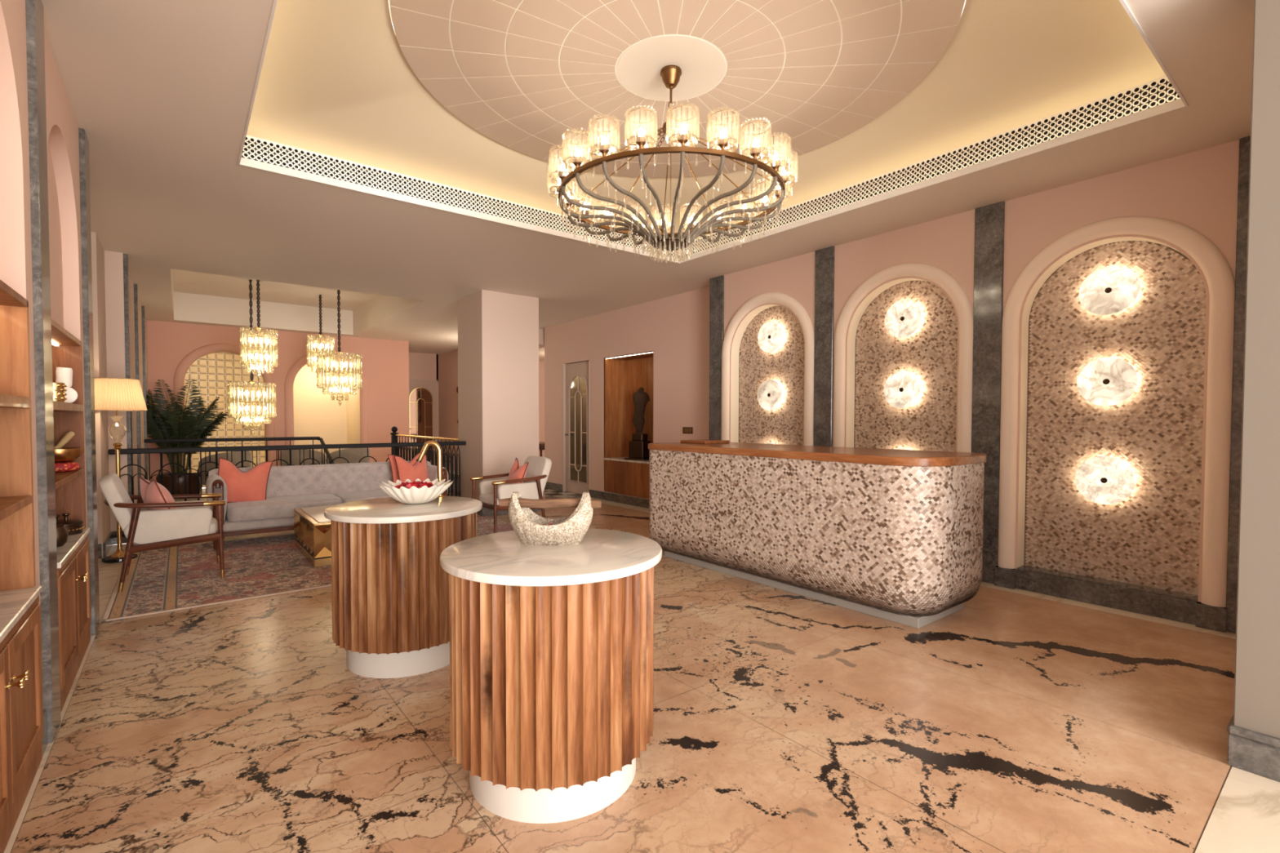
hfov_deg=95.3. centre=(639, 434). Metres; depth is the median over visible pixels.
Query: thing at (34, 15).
trim
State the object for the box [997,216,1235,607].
trim
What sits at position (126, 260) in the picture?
trim
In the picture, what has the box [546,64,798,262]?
ring chandelier
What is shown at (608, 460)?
shelf
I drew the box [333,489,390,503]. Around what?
seat cushion
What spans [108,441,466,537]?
stair railing
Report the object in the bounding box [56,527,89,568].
countertop
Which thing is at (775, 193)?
socket
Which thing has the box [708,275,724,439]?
trim
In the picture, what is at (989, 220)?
trim
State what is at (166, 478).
planter
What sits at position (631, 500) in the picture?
baseboard
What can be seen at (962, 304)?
trim
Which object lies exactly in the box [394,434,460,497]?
stair railing
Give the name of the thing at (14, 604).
countertop
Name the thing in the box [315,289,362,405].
glass pendant
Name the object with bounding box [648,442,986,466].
countertop
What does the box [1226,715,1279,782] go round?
baseboard
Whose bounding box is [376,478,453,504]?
bowl
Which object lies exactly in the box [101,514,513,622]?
rug
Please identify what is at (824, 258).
trim
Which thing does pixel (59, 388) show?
candle holder
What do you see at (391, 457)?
cushion
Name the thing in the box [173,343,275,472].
trim
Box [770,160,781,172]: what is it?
socket
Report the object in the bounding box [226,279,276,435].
glass pendant
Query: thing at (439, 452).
tap
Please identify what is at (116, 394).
floor lamp
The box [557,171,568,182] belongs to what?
socket
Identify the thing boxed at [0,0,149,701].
wall
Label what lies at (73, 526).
lidded box
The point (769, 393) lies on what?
lamp
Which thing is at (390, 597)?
table
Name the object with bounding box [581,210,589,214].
socket
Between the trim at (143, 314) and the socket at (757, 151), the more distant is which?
the trim at (143, 314)
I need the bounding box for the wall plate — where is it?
[682,426,693,434]
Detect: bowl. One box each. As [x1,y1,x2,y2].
[53,447,83,462]
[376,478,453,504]
[498,492,601,545]
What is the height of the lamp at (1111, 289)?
0.356 m
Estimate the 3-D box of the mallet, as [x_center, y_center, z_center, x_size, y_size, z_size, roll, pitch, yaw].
[-3.276,0.058,3.288,0.038,0.149,0.246,0,2,-18]
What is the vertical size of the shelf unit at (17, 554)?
1.115 m
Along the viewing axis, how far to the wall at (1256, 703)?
2.21 m
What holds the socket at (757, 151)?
attached to the ring chandelier at (664, 241)
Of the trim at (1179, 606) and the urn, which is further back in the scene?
the trim at (1179, 606)
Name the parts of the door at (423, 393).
glass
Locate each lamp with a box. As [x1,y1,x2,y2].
[93,377,146,563]
[757,321,782,352]
[757,379,782,410]
[884,299,921,337]
[884,370,920,408]
[1075,456,1135,504]
[1076,357,1137,405]
[1079,265,1139,315]
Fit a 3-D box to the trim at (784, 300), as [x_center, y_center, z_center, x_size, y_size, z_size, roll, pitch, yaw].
[1.410,-0.295,6.664,0.050,2.641,1.336,-1,2,-38]
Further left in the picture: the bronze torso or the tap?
the tap
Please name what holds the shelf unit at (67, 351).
on the countertop at (64, 552)
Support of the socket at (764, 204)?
attached to the ring chandelier at (664, 241)
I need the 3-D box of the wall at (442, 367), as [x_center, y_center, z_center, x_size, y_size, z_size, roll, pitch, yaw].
[-1.334,-0.534,12.297,4.885,3.115,11.000,-1,2,-38]
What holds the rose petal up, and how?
in the bowl at (412, 495)
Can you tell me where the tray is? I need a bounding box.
[680,439,729,444]
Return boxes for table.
[293,505,333,567]
[324,496,482,678]
[440,528,662,823]
[538,441,544,457]
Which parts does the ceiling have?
panel, panel, panel, panel, pierced panel, panel, panel, panel, panel, panel, panel, panel, panel, panel, panel, panel, panel, panel, panel, panel, panel, panel, panel, panel, panel, panel, panel, panel, panel, panel, panel, panel, panel, panel, panel, panel, panel, panel, panel, panel, panel, panel, panel, panel, panel, panel, panel, panel, panel, panel, panel, panel, panel, panel, panel, panel, panel, panel, panel, panel, panel, panel, panel, panel, panel, panel, panel, panel, panel, panel, panel, panel, panel, panel, panel, panel, panel, panel, panel, panel, panel, panel, panel, panel, panel, panel, panel, panel, panel, panel, panel, panel, panel, panel, panel, panel, panel, panel, pierced panel, panel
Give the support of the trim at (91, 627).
attached to the wall at (62, 127)
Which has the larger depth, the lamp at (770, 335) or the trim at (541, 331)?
the trim at (541, 331)
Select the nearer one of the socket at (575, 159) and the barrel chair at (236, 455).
the socket at (575, 159)
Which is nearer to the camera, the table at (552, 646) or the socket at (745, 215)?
the table at (552, 646)
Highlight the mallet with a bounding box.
[53,431,75,448]
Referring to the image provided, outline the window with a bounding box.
[184,352,265,487]
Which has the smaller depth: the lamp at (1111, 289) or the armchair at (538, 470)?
the lamp at (1111, 289)
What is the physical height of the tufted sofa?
0.778 m
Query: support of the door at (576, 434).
in the wall at (676, 327)
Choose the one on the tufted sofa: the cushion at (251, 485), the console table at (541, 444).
the cushion at (251, 485)
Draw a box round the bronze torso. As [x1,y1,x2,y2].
[624,386,650,460]
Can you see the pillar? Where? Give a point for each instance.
(498, 332)
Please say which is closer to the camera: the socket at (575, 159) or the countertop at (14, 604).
the countertop at (14, 604)
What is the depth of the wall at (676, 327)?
8.83 m
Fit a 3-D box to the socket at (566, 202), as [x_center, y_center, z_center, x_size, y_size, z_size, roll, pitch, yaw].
[-0.467,-1.512,3.840,0.060,0.060,0.060,1,2,16]
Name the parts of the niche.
panel, door, panel, door, panel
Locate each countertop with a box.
[0,586,41,643]
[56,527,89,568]
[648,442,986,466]
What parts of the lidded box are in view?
knob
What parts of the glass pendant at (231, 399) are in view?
frame, cord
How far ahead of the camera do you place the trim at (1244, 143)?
3.67 m
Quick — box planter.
[155,472,203,494]
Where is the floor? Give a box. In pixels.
[4,470,1279,852]
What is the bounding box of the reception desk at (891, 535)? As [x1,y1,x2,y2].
[648,442,986,628]
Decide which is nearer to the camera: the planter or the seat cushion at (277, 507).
the seat cushion at (277, 507)
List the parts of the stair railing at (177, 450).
rail, rail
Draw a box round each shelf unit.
[0,279,35,591]
[51,319,85,528]
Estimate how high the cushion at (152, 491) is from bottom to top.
0.434 m
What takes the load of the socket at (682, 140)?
attached to the ring chandelier at (664, 241)
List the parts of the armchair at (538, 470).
leg, cross rail, panel, leg, arm rail, rail, panel, backrest, leg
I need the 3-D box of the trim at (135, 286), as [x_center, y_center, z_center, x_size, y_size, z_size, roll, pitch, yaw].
[-6.666,-0.425,7.738,0.045,3.115,0.100,-1,2,-38]
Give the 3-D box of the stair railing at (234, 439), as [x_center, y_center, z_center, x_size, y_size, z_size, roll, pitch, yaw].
[-5.931,1.182,8.805,2.422,2.206,2.238,-1,2,-38]
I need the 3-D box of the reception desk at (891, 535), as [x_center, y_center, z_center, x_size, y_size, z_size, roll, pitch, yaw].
[1.269,0.667,4.955,0.928,1.112,2.818,-1,2,-38]
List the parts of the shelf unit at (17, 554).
panel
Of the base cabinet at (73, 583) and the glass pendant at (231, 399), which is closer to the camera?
the base cabinet at (73, 583)
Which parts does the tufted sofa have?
leg, arm, arm post, seat, frame, backrest, arm, arm post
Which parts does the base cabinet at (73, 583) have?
door, panel, rail, knob, panel, door, knob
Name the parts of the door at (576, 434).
glass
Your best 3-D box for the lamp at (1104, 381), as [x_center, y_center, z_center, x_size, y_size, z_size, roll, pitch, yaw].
[3.430,-0.388,4.284,0.067,0.356,0.356,-1,2,-38]
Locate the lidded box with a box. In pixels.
[55,513,84,535]
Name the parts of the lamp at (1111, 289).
knob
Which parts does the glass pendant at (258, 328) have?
cord, frame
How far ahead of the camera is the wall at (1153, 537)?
4.51 m
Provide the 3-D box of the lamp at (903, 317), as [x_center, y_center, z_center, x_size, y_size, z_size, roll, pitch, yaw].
[2.476,-1.086,5.480,0.067,0.356,0.356,-1,2,-38]
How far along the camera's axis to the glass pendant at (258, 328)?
9.11 m
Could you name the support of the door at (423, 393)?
in the wall at (442, 367)
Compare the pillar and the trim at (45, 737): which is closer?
the trim at (45, 737)
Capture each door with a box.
[408,378,437,465]
[564,361,588,494]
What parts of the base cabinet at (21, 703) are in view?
panel, door, knob, rail, knob, door, panel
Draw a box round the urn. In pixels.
[56,524,68,546]
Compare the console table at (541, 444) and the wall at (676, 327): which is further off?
the console table at (541, 444)
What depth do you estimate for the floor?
2.46 m
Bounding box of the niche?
[603,351,653,498]
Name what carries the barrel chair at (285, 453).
on the floor
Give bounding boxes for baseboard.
[97,530,127,559]
[544,481,648,508]
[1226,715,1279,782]
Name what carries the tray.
on the reception desk at (891, 535)
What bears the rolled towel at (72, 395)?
on the shelf unit at (67, 351)
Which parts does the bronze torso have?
plate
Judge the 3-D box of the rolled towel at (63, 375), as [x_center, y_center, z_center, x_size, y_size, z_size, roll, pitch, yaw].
[-3.269,-0.325,3.312,0.074,0.114,0.068,0,2,7]
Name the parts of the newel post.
post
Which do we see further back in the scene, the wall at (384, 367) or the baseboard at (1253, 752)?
the wall at (384, 367)
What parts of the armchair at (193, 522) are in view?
backrest, leg, leg, arm rail, panel, rail, panel, leg, leg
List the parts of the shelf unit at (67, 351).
panel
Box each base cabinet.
[0,595,43,852]
[57,534,91,711]
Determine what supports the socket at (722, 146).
attached to the ring chandelier at (664, 241)
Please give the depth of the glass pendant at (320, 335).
10.71 m
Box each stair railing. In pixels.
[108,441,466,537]
[143,436,334,494]
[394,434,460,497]
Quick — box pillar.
[457,289,538,499]
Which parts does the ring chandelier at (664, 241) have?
lamp shade, lamp shade, lamp shade, lamp shade, bulb, lamp shade, suspension rod, bulb, lamp shade, suspension rod, arm, arm, lamp shade, arm, arm, arm, arm, suspension rod, arm, suspension rod, lamp shade, bulb, lamp shade, arm, arm, lamp shade, suspension rod, hub plate, rod, arm, bulb, lamp shade, lamp shade, arm, suspension rod, arm, suspension rod, lamp shade, arm, lamp shade, bulb, arm, arm, arm, suspension rod, arm, arm, suspension rod, lamp shade, lamp shade, bulb, lamp shade, bulb, lamp shade, lamp shade, lamp shade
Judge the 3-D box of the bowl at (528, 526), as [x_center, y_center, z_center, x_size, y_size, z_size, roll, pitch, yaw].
[-0.357,0.330,2.320,0.406,0.203,0.160,0,2,1]
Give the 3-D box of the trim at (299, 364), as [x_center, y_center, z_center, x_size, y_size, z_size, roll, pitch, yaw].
[-6.592,-0.370,12.328,1.568,2.764,0.050,-1,2,-38]
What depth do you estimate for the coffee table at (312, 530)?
5.40 m
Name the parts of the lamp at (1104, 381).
knob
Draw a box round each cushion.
[54,461,79,472]
[133,517,217,545]
[137,475,177,510]
[217,457,272,502]
[225,493,342,522]
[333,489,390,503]
[387,452,420,483]
[394,454,427,482]
[479,493,498,505]
[506,457,528,484]
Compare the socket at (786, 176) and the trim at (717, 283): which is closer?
the socket at (786, 176)
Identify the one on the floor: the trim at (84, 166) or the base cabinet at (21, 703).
the base cabinet at (21, 703)
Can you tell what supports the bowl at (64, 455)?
on the cushion at (67, 466)
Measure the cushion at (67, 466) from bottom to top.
0.052 m
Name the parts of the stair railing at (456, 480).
handrail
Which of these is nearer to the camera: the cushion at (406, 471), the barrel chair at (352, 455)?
the cushion at (406, 471)
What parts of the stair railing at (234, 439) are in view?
rail, sloping rail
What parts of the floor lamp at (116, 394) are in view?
shade trim, lamp shade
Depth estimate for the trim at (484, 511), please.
8.10 m
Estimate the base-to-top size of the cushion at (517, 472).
0.466 m
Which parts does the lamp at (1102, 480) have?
knob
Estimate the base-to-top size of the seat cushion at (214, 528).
0.145 m
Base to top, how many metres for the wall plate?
0.092 m
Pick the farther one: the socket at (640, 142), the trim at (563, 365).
the trim at (563, 365)
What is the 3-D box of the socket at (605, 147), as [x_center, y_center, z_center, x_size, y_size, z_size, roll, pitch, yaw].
[-0.189,-1.492,3.084,0.060,0.060,0.060,1,2,34]
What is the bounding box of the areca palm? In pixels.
[146,379,229,494]
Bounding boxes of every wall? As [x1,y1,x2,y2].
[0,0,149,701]
[146,320,409,489]
[408,349,649,498]
[544,286,709,499]
[724,139,1239,602]
[1233,0,1279,738]
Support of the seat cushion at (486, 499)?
on the armchair at (538, 470)
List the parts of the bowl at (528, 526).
handle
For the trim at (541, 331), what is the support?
attached to the wall at (442, 367)
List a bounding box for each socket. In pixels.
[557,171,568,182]
[564,199,573,208]
[572,156,582,168]
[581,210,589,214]
[598,144,608,156]
[635,136,646,149]
[676,133,688,146]
[717,137,728,151]
[740,212,748,221]
[749,147,760,159]
[760,202,769,211]
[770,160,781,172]
[773,190,781,199]
[781,175,788,184]
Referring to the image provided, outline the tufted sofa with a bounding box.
[205,460,448,550]
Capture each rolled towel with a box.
[55,367,72,387]
[64,386,77,403]
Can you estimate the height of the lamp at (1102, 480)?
0.356 m
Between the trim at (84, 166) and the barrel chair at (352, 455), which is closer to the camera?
the trim at (84, 166)
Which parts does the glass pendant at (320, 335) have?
frame, cord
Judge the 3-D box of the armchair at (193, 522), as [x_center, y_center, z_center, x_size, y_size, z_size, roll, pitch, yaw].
[-3.976,0.760,4.890,0.790,0.888,0.675,-1,2,-38]
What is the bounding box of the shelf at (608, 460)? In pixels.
[603,457,648,463]
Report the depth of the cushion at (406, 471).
7.41 m
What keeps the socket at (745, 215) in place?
attached to the ring chandelier at (664, 241)
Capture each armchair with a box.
[97,473,225,592]
[470,455,551,533]
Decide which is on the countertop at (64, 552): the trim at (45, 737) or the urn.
the urn
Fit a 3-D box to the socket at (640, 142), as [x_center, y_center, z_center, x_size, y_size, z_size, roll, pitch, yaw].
[0.005,-1.489,2.994,0.060,0.060,0.060,1,2,16]
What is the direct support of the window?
in the wall at (384, 367)
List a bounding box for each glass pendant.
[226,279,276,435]
[239,280,278,377]
[306,294,335,377]
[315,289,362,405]
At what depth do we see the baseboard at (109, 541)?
5.83 m
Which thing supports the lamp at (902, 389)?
attached to the wall at (1153, 537)
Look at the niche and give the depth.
9.73 m
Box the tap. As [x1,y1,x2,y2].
[415,440,444,498]
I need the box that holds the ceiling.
[41,0,1254,361]
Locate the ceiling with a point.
(304, 149)
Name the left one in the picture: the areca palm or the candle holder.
the candle holder
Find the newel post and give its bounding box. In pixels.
[390,426,398,455]
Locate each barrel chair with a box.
[198,450,251,484]
[280,448,326,466]
[327,448,369,464]
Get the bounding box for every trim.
[25,0,61,743]
[41,708,48,756]
[78,127,99,634]
[89,611,93,638]
[123,253,133,495]
[133,283,141,495]
[141,306,148,479]
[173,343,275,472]
[284,351,368,444]
[476,506,540,515]
[538,328,544,348]
[562,360,590,492]
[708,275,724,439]
[720,292,814,445]
[813,245,834,446]
[833,262,973,453]
[971,200,1004,583]
[994,564,1228,632]
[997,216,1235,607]
[1226,135,1250,633]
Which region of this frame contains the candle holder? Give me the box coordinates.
[52,382,66,402]
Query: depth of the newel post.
11.11 m
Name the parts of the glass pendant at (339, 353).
frame, cord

